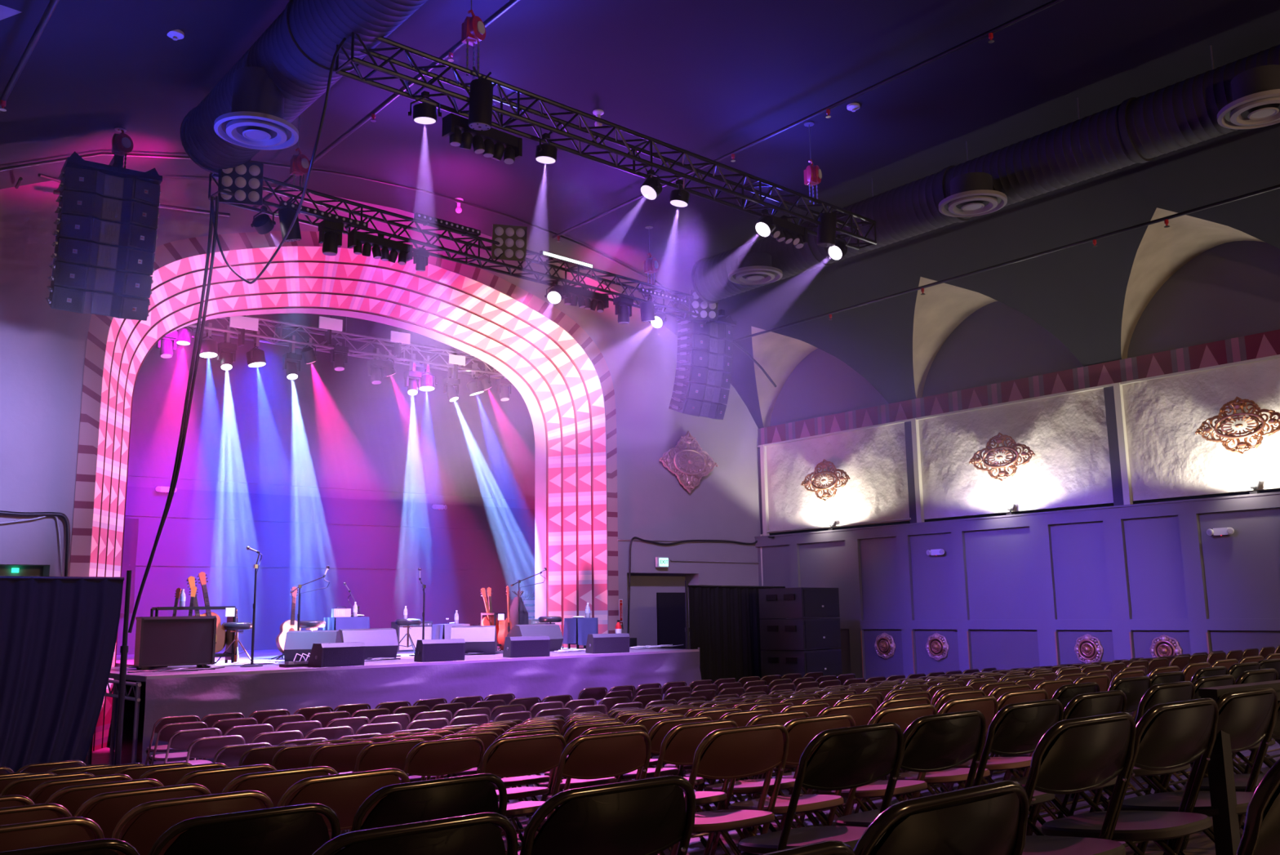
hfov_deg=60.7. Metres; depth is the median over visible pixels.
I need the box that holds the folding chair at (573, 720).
[558,715,609,791]
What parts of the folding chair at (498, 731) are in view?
frame, backrest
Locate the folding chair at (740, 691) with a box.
[718,686,745,696]
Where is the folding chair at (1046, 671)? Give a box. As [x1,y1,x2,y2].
[1029,670,1053,676]
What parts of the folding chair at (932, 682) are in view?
backrest, frame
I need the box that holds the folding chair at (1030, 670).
[1027,667,1045,675]
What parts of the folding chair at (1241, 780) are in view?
seat, frame, frame, backrest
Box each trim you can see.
[0,4,21,20]
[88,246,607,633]
[93,275,578,750]
[93,278,576,750]
[96,260,594,617]
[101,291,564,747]
[109,306,548,745]
[124,513,534,531]
[128,473,534,500]
[128,563,534,570]
[756,354,1279,447]
[757,328,1279,444]
[757,446,762,533]
[760,444,769,535]
[839,628,851,674]
[860,630,863,677]
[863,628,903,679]
[904,421,916,523]
[911,417,924,522]
[911,631,915,673]
[912,276,997,398]
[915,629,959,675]
[966,631,970,669]
[969,629,1039,671]
[1054,631,1058,665]
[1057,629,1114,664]
[1103,386,1124,505]
[1113,382,1133,504]
[1120,207,1265,359]
[1128,631,1133,657]
[1132,630,1191,675]
[1205,631,1209,653]
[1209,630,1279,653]
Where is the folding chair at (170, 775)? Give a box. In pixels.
[137,762,229,786]
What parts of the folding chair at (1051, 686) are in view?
frame, backrest, frame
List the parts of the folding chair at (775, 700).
frame, backrest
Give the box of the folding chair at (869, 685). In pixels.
[848,684,871,687]
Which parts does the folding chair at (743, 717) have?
seat, frame, backrest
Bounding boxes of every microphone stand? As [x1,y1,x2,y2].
[240,546,262,666]
[275,565,329,659]
[342,582,360,613]
[417,567,426,639]
[499,567,546,650]
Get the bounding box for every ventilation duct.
[180,0,428,174]
[691,44,1279,303]
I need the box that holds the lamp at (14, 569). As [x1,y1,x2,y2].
[11,567,18,572]
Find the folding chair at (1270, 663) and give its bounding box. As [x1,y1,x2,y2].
[1232,657,1279,773]
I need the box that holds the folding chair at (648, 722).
[617,713,706,854]
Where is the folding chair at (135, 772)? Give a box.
[113,761,192,780]
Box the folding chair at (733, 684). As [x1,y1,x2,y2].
[716,681,742,694]
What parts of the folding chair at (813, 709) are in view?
seat, frame, backrest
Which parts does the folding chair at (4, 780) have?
backrest, frame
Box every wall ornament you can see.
[659,430,718,493]
[800,458,849,502]
[874,632,895,658]
[925,632,948,660]
[968,432,1035,481]
[1074,633,1103,662]
[1149,634,1182,657]
[1195,395,1279,454]
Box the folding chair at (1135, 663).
[1126,659,1148,712]
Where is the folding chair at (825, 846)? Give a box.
[760,840,856,854]
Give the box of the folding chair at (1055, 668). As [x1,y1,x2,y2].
[1049,665,1067,672]
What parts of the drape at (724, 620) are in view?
rail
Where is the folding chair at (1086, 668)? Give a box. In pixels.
[1080,664,1103,673]
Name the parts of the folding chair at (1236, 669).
frame, backrest, frame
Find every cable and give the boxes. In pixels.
[0,510,70,576]
[0,515,62,576]
[128,195,213,632]
[128,195,218,632]
[211,37,346,284]
[627,535,774,633]
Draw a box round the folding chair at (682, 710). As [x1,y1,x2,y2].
[648,706,717,807]
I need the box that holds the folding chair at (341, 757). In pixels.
[307,740,374,773]
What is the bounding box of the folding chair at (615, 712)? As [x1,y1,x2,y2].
[608,707,648,780]
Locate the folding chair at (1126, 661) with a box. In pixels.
[1120,659,1136,666]
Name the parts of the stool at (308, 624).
post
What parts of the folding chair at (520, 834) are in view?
frame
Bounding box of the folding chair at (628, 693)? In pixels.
[604,689,633,702]
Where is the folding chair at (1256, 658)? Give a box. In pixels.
[1234,655,1279,763]
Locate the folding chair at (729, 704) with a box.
[705,701,751,804]
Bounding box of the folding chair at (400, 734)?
[345,731,413,831]
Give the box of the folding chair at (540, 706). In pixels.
[528,701,564,717]
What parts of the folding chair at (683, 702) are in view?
frame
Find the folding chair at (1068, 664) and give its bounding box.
[1057,663,1071,666]
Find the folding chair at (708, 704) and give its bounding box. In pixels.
[680,700,742,783]
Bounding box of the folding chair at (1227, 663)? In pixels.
[1210,658,1273,768]
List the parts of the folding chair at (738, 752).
frame, seat, backrest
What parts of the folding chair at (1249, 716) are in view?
seat, frame, backrest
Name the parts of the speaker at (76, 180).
rigging plate, rigging plate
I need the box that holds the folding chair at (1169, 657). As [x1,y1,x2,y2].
[1155,655,1171,666]
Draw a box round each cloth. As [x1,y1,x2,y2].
[120,517,138,613]
[323,616,369,630]
[431,623,470,639]
[562,617,598,644]
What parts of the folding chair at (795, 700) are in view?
backrest, frame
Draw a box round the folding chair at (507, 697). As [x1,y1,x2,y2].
[483,693,515,721]
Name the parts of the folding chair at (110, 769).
backrest, frame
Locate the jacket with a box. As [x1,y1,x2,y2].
[510,590,528,627]
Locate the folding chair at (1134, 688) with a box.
[1068,675,1157,815]
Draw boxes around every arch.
[92,262,591,751]
[165,307,546,618]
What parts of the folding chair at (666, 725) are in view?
backrest, frame, seat, frame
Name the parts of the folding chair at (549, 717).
frame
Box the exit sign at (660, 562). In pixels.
[655,556,668,567]
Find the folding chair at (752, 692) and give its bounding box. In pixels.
[739,690,766,697]
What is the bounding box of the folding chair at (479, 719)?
[448,714,489,725]
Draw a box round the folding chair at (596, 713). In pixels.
[562,711,603,789]
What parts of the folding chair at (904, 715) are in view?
frame, seat, backrest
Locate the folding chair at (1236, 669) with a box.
[1227,662,1273,773]
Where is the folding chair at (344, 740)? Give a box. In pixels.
[308,737,354,831]
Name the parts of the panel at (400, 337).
panel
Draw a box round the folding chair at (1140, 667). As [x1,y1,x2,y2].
[1120,665,1146,675]
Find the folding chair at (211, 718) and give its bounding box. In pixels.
[191,711,244,759]
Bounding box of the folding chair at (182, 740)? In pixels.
[164,727,222,764]
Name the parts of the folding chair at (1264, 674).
frame, backrest, seat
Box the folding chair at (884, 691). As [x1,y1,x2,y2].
[862,687,907,771]
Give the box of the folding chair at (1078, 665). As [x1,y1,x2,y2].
[1070,662,1087,667]
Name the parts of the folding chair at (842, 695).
frame, backrest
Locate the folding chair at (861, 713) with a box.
[774,702,875,826]
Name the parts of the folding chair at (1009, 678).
backrest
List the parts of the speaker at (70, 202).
rigging plate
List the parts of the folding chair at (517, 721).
frame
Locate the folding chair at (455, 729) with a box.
[411,726,466,776]
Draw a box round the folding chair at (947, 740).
[835,709,986,826]
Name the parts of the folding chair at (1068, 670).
backrest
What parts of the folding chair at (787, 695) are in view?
frame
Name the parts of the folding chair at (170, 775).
frame, backrest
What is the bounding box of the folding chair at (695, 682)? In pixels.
[688,679,713,690]
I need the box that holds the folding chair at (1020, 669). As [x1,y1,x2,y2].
[1005,669,1025,674]
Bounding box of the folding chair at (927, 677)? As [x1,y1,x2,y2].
[924,675,944,679]
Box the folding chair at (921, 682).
[906,680,928,684]
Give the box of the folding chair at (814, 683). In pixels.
[795,680,818,691]
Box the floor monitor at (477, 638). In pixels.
[450,625,497,654]
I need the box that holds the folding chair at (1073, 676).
[1055,672,1086,682]
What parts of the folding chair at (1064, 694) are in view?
seat, frame, frame, backrest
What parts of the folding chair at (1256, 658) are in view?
frame, backrest, frame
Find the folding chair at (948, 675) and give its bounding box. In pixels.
[937,673,953,677]
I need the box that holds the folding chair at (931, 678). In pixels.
[928,675,947,680]
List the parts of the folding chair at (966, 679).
frame, backrest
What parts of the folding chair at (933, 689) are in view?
frame, backrest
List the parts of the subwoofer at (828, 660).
handle, handle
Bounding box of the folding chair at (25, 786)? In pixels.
[0,772,95,804]
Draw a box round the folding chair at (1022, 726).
[973,698,1063,835]
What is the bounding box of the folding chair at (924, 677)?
[918,675,931,679]
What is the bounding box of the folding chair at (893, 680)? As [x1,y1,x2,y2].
[881,680,902,683]
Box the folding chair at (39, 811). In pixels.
[0,802,71,825]
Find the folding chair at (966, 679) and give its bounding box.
[953,675,995,754]
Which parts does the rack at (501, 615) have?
post, rail, post, corner plate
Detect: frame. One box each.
[61,151,162,185]
[675,309,736,326]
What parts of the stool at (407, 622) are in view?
post, seat, leg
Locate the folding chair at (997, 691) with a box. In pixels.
[963,683,1065,817]
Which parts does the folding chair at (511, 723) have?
frame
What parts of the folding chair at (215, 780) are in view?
frame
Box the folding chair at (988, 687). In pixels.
[948,680,1024,791]
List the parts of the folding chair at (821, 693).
backrest, frame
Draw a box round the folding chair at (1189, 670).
[1177,662,1244,772]
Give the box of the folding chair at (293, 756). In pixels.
[271,742,333,769]
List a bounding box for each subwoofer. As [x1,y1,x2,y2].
[758,586,839,618]
[759,617,840,649]
[760,648,842,679]
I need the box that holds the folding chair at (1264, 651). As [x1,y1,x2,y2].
[1257,645,1275,658]
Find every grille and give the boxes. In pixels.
[53,288,83,311]
[57,263,86,287]
[59,239,88,262]
[62,215,91,238]
[64,191,93,213]
[66,168,95,190]
[121,297,147,319]
[124,274,151,296]
[127,249,153,273]
[129,226,155,249]
[132,202,156,226]
[133,179,158,204]
[323,645,363,666]
[424,642,463,662]
[512,639,548,657]
[595,636,627,653]
[684,400,701,415]
[688,383,704,399]
[690,367,706,382]
[692,351,707,365]
[693,319,708,333]
[693,334,708,349]
[715,405,726,418]
[719,389,728,403]
[721,373,731,387]
[723,356,732,371]
[724,324,733,340]
[724,340,733,355]
[803,589,839,616]
[804,619,840,648]
[805,650,841,675]
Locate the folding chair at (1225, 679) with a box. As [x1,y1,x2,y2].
[1133,674,1246,854]
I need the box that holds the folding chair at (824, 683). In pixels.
[818,679,840,688]
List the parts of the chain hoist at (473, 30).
chain, name plate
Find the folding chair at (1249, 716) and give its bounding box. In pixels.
[1120,687,1278,854]
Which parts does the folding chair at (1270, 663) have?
backrest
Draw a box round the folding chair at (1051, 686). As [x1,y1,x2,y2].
[1007,678,1106,812]
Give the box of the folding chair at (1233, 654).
[1225,649,1243,662]
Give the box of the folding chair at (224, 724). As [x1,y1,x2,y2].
[203,717,257,759]
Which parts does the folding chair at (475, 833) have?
backrest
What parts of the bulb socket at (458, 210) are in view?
bulb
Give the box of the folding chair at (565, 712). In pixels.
[534,707,572,777]
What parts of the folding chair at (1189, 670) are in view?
frame, backrest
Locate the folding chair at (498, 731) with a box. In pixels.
[440,727,519,845]
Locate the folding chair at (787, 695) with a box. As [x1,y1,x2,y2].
[777,692,804,772]
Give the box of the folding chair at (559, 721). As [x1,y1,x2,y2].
[505,718,566,817]
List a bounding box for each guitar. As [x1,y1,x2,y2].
[172,587,182,616]
[186,576,216,642]
[188,586,198,615]
[197,571,226,653]
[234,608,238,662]
[275,586,301,653]
[480,587,498,642]
[486,586,497,623]
[497,585,511,650]
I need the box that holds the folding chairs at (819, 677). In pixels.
[760,653,1226,693]
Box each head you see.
[155,331,177,358]
[217,324,236,369]
[282,334,302,379]
[317,219,343,255]
[329,342,348,370]
[367,347,385,384]
[412,247,429,271]
[442,360,460,401]
[495,375,512,400]
[613,296,633,324]
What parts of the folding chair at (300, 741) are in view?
backrest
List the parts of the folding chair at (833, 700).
frame, frame, backrest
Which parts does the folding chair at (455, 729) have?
backrest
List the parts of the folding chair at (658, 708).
backrest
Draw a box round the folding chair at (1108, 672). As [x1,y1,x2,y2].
[1085,669,1112,684]
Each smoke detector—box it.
[167,29,184,40]
[846,102,860,111]
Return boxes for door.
[656,591,685,648]
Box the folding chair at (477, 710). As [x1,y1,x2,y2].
[451,706,491,776]
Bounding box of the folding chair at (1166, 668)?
[1130,665,1191,785]
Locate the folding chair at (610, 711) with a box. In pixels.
[606,706,637,781]
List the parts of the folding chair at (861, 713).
seat, frame, frame, backrest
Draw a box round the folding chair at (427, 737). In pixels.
[387,733,442,778]
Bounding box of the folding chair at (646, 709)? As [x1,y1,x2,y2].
[614,708,653,782]
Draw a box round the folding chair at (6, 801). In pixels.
[0,794,35,807]
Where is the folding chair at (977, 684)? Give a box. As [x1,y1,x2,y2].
[937,679,1022,785]
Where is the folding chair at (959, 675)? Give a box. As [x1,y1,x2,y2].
[952,673,970,678]
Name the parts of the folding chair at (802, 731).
seat, frame, backrest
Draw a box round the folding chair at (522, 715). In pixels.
[493,711,535,786]
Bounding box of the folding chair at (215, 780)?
[174,764,276,795]
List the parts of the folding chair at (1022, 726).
backrest, frame, seat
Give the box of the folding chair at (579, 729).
[538,720,624,795]
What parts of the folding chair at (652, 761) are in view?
backrest, seat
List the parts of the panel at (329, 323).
panel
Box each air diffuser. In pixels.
[213,66,298,150]
[728,252,782,284]
[938,172,1007,217]
[1217,64,1279,129]
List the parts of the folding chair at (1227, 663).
frame, backrest, frame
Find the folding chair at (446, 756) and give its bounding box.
[400,736,484,782]
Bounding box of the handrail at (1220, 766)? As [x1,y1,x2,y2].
[1198,679,1279,854]
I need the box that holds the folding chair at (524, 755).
[479,733,566,826]
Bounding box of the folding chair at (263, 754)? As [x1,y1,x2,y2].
[238,743,297,771]
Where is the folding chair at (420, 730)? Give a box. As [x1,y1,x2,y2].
[391,728,430,733]
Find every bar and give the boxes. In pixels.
[347,230,413,265]
[441,112,522,164]
[559,284,608,312]
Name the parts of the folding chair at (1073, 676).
frame, backrest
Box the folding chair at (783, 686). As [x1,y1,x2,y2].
[769,683,795,692]
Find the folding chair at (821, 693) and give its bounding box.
[814,688,839,697]
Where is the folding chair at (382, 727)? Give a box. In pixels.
[355,721,402,734]
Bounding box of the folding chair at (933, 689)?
[903,683,981,790]
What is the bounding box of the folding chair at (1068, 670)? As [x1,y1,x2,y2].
[1057,666,1081,675]
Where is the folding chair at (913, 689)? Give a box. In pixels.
[880,687,943,791]
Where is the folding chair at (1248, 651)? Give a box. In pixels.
[1242,648,1258,657]
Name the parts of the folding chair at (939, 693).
backrest, frame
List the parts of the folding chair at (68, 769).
backrest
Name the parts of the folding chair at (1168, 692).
frame, seat, backrest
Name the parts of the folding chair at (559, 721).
frame, backrest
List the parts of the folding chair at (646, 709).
frame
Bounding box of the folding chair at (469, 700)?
[446,695,483,725]
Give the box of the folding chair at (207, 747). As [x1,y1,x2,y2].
[185,734,244,762]
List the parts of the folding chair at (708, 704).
backrest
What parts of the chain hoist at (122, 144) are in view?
chain, name plate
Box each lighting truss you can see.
[186,315,502,378]
[208,168,718,324]
[335,31,876,249]
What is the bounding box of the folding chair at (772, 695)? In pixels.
[757,693,782,697]
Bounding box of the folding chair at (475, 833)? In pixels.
[311,812,518,854]
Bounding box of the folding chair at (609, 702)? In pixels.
[597,696,630,712]
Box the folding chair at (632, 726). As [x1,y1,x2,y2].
[546,723,648,810]
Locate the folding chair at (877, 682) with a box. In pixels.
[873,680,890,684]
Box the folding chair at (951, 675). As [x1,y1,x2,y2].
[948,673,967,677]
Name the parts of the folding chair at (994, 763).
seat, frame, frame, backrest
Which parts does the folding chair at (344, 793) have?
frame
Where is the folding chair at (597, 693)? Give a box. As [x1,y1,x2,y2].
[577,686,607,700]
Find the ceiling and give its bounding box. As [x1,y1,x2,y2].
[0,0,1279,428]
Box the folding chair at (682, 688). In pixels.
[663,685,692,698]
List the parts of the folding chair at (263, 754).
backrest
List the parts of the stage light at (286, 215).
plate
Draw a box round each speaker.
[45,281,150,320]
[48,261,153,297]
[50,237,155,275]
[53,213,158,253]
[54,190,159,230]
[56,166,161,207]
[307,641,365,666]
[413,638,465,662]
[502,635,550,657]
[585,632,629,653]
[668,394,726,419]
[672,379,729,404]
[675,365,731,388]
[676,349,732,373]
[677,319,733,342]
[677,333,733,357]
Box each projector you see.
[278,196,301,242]
[468,66,493,130]
[640,293,655,321]
[817,202,836,247]
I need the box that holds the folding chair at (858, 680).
[843,677,865,685]
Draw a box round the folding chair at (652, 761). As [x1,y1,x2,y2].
[624,711,673,767]
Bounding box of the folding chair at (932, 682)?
[923,679,948,686]
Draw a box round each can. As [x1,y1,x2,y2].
[250,205,275,234]
[408,90,441,124]
[534,133,557,164]
[544,281,565,303]
[640,169,662,199]
[649,306,666,328]
[669,179,689,207]
[755,208,775,237]
[827,234,847,260]
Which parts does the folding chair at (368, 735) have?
frame, backrest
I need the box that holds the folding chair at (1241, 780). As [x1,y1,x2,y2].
[1183,700,1279,829]
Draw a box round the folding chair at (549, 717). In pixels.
[517,716,563,800]
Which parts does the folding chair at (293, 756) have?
backrest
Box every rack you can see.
[150,605,236,662]
[480,612,506,645]
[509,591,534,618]
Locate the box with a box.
[629,637,636,647]
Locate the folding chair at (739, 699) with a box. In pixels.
[725,696,752,702]
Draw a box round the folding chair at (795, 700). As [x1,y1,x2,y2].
[773,696,817,793]
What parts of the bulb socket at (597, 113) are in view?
bulb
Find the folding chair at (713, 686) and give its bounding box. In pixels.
[692,683,717,692]
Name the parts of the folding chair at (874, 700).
backrest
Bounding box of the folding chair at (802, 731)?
[728,713,855,852]
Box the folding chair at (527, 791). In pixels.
[487,728,560,852]
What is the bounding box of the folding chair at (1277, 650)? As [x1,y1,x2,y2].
[1274,644,1279,653]
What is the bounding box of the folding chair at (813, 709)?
[745,702,841,837]
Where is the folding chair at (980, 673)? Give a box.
[975,671,993,675]
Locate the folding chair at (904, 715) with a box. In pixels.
[818,703,937,816]
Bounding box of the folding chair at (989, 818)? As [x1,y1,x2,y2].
[853,780,1029,854]
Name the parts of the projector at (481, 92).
plate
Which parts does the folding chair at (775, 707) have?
frame, backrest, frame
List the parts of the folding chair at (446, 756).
backrest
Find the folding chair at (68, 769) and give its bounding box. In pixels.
[46,763,109,773]
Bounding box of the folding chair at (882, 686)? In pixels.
[865,685,893,690]
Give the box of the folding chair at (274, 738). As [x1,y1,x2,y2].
[250,729,303,746]
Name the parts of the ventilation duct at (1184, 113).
hanger rod, hanger rod, hanger rod, hanger rod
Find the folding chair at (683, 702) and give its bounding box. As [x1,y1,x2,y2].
[678,699,705,773]
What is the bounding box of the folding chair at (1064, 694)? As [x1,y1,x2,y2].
[1001,681,1108,817]
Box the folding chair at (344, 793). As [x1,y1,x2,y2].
[276,768,410,831]
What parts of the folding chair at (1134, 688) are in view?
backrest, frame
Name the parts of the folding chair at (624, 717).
backrest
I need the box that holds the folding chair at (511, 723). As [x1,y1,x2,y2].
[462,720,528,816]
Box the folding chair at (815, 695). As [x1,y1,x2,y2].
[772,693,821,790]
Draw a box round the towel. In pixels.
[572,615,584,617]
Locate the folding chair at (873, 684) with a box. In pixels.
[857,682,877,686]
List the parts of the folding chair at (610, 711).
frame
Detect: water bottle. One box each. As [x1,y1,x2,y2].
[179,588,186,606]
[352,601,357,616]
[403,605,407,618]
[454,609,458,623]
[585,602,590,617]
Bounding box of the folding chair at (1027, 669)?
[1016,667,1033,671]
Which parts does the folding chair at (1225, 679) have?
frame, backrest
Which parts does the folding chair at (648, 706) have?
frame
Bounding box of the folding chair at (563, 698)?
[541,693,573,707]
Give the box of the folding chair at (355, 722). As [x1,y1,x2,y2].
[325,715,369,734]
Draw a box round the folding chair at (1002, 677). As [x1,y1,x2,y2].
[998,673,1025,681]
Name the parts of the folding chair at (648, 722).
seat, frame, backrest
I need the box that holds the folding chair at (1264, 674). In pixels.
[1183,667,1278,848]
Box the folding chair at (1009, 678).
[1000,675,1031,756]
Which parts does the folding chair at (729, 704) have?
backrest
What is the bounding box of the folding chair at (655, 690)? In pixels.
[633,687,663,702]
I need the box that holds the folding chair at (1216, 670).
[1154,666,1241,792]
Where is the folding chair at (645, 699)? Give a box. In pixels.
[631,693,662,708]
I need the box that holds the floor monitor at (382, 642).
[338,627,398,659]
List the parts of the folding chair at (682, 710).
frame, backrest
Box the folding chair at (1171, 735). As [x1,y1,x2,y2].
[1041,697,1218,854]
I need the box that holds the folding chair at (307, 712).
[293,706,333,720]
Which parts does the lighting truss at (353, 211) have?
led strip, led strip, led strip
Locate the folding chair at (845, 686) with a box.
[829,684,849,688]
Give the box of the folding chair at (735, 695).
[711,693,739,699]
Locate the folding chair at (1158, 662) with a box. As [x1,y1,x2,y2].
[1131,657,1168,714]
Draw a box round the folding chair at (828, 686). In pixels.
[824,684,844,688]
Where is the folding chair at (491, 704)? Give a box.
[471,699,505,713]
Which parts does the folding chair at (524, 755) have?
seat, frame, backrest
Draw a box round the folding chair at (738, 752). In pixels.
[667,722,789,854]
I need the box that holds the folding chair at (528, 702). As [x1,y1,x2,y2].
[507,696,541,711]
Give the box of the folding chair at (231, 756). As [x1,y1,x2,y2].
[213,742,271,767]
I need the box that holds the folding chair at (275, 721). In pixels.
[261,714,305,731]
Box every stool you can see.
[214,622,252,662]
[299,620,325,630]
[395,618,421,653]
[538,616,564,648]
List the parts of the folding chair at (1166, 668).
frame, backrest, frame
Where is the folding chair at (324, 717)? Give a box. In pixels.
[308,711,351,728]
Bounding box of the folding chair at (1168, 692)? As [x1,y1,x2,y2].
[1102,680,1214,853]
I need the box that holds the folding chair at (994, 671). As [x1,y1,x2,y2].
[990,669,1006,672]
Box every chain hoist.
[111,126,133,168]
[289,115,310,191]
[461,0,485,79]
[644,225,657,287]
[804,121,822,204]
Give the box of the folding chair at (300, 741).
[278,737,327,745]
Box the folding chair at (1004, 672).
[997,669,1013,674]
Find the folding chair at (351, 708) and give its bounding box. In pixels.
[333,702,371,717]
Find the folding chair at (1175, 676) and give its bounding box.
[1104,671,1189,810]
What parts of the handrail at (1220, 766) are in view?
post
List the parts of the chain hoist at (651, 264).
chain, name plate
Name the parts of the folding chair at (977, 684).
frame, backrest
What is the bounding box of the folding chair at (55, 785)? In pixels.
[25,773,133,804]
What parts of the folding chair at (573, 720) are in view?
backrest, frame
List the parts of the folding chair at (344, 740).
backrest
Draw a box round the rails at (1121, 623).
[754,491,1279,680]
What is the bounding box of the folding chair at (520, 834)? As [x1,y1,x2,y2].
[495,720,559,842]
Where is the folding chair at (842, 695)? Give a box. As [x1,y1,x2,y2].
[821,691,854,798]
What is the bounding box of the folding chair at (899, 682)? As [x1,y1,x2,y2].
[879,681,901,684]
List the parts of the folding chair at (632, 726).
backrest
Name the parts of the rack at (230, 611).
post, post, rail, rail, corner plate, post, post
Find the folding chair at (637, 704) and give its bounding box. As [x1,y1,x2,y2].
[608,702,643,715]
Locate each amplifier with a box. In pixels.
[133,615,217,670]
[391,621,432,651]
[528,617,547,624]
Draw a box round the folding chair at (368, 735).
[328,732,381,774]
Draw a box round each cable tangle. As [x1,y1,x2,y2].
[126,665,167,667]
[127,666,224,672]
[201,661,281,666]
[248,658,284,662]
[364,656,400,661]
[464,650,502,654]
[554,648,585,652]
[629,645,661,648]
[645,644,683,647]
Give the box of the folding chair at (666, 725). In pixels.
[648,715,730,854]
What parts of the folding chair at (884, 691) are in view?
frame, backrest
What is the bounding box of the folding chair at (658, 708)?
[628,703,685,780]
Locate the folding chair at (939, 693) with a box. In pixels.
[906,685,984,799]
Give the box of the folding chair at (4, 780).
[0,772,57,795]
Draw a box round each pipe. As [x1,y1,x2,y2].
[0,0,59,112]
[0,151,776,386]
[53,190,230,217]
[252,0,520,211]
[552,0,1063,242]
[733,184,1279,342]
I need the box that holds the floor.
[84,711,1279,854]
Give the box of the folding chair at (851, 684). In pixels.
[848,682,867,685]
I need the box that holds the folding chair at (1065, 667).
[1055,666,1076,673]
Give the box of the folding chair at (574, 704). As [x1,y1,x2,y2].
[564,697,596,712]
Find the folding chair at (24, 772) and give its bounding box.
[0,771,31,776]
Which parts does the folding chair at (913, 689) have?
frame, backrest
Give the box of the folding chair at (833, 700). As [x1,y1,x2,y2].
[778,696,864,821]
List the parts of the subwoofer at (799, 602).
handle, handle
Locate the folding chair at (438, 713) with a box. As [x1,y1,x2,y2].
[409,710,452,777]
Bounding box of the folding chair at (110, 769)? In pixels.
[75,762,145,777]
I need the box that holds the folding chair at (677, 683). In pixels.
[661,680,686,693]
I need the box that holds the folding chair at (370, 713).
[350,707,391,724]
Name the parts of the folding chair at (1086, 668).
backrest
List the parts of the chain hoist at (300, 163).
chain, name plate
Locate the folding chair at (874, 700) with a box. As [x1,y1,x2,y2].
[802,696,890,822]
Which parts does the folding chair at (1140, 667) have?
backrest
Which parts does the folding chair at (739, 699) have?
backrest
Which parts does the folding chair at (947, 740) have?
seat, frame, backrest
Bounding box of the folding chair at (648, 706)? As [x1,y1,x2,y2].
[644,702,684,776]
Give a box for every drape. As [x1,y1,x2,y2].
[0,569,131,773]
[684,580,786,695]
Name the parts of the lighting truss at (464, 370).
reflector panel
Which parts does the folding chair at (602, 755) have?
seat, backrest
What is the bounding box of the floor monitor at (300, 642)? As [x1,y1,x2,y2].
[284,629,342,661]
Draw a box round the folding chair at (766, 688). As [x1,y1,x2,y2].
[745,684,769,694]
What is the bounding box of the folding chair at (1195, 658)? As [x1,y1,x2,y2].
[1189,653,1206,663]
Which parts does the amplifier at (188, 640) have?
lid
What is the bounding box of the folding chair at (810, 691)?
[793,689,817,693]
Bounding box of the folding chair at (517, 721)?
[487,719,526,801]
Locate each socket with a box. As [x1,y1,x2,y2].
[454,197,463,213]
[592,109,604,126]
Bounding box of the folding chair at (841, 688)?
[821,687,845,690]
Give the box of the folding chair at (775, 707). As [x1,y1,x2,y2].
[723,702,819,831]
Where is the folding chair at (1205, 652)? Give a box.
[1192,651,1208,660]
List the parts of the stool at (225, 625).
leg, seat, post, post, leg, leg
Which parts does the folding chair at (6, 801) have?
backrest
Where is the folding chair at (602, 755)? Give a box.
[528,729,651,834]
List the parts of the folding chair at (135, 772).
backrest, frame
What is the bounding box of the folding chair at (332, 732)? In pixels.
[304,725,353,739]
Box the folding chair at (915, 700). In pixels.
[849,695,930,813]
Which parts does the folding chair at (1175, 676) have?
backrest, frame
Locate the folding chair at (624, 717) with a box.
[615,710,656,777]
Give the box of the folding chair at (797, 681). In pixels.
[791,676,814,686]
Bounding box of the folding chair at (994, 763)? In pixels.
[955,688,1057,819]
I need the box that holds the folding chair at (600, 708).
[572,704,607,713]
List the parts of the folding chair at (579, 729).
seat, backrest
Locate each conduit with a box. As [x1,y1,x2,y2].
[617,538,752,542]
[670,560,759,563]
[760,533,763,586]
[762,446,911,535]
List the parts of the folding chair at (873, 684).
frame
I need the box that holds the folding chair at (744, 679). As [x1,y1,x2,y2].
[737,675,759,686]
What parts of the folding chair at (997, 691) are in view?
frame, backrest, frame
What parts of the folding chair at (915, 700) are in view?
frame, backrest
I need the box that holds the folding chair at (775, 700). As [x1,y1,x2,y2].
[735,696,805,791]
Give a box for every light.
[155,485,176,492]
[174,326,194,345]
[200,322,217,357]
[217,161,263,205]
[245,329,266,367]
[301,337,316,363]
[383,349,395,376]
[404,353,422,395]
[418,355,437,391]
[431,504,447,509]
[466,362,484,395]
[478,364,492,390]
[491,224,527,261]
[688,289,718,320]
[766,215,807,248]
[926,548,944,555]
[1206,527,1234,535]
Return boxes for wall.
[0,178,760,633]
[0,564,49,576]
[116,313,534,718]
[626,572,698,648]
[751,325,817,427]
[757,506,1279,620]
[766,357,1279,533]
[769,240,1279,426]
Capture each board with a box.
[279,652,310,666]
[395,654,414,658]
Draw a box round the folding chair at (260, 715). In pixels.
[248,708,290,724]
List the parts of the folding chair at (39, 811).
backrest, frame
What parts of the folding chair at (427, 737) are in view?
backrest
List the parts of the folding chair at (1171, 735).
seat, frame, frame, backrest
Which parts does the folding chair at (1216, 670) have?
backrest, frame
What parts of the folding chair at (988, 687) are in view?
backrest, frame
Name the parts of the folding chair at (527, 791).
seat, backrest, frame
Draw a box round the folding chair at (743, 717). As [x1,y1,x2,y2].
[684,708,780,853]
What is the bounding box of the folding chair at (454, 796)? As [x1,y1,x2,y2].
[351,773,506,833]
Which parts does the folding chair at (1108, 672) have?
backrest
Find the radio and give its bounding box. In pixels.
[331,606,351,617]
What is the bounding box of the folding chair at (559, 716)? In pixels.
[507,715,564,800]

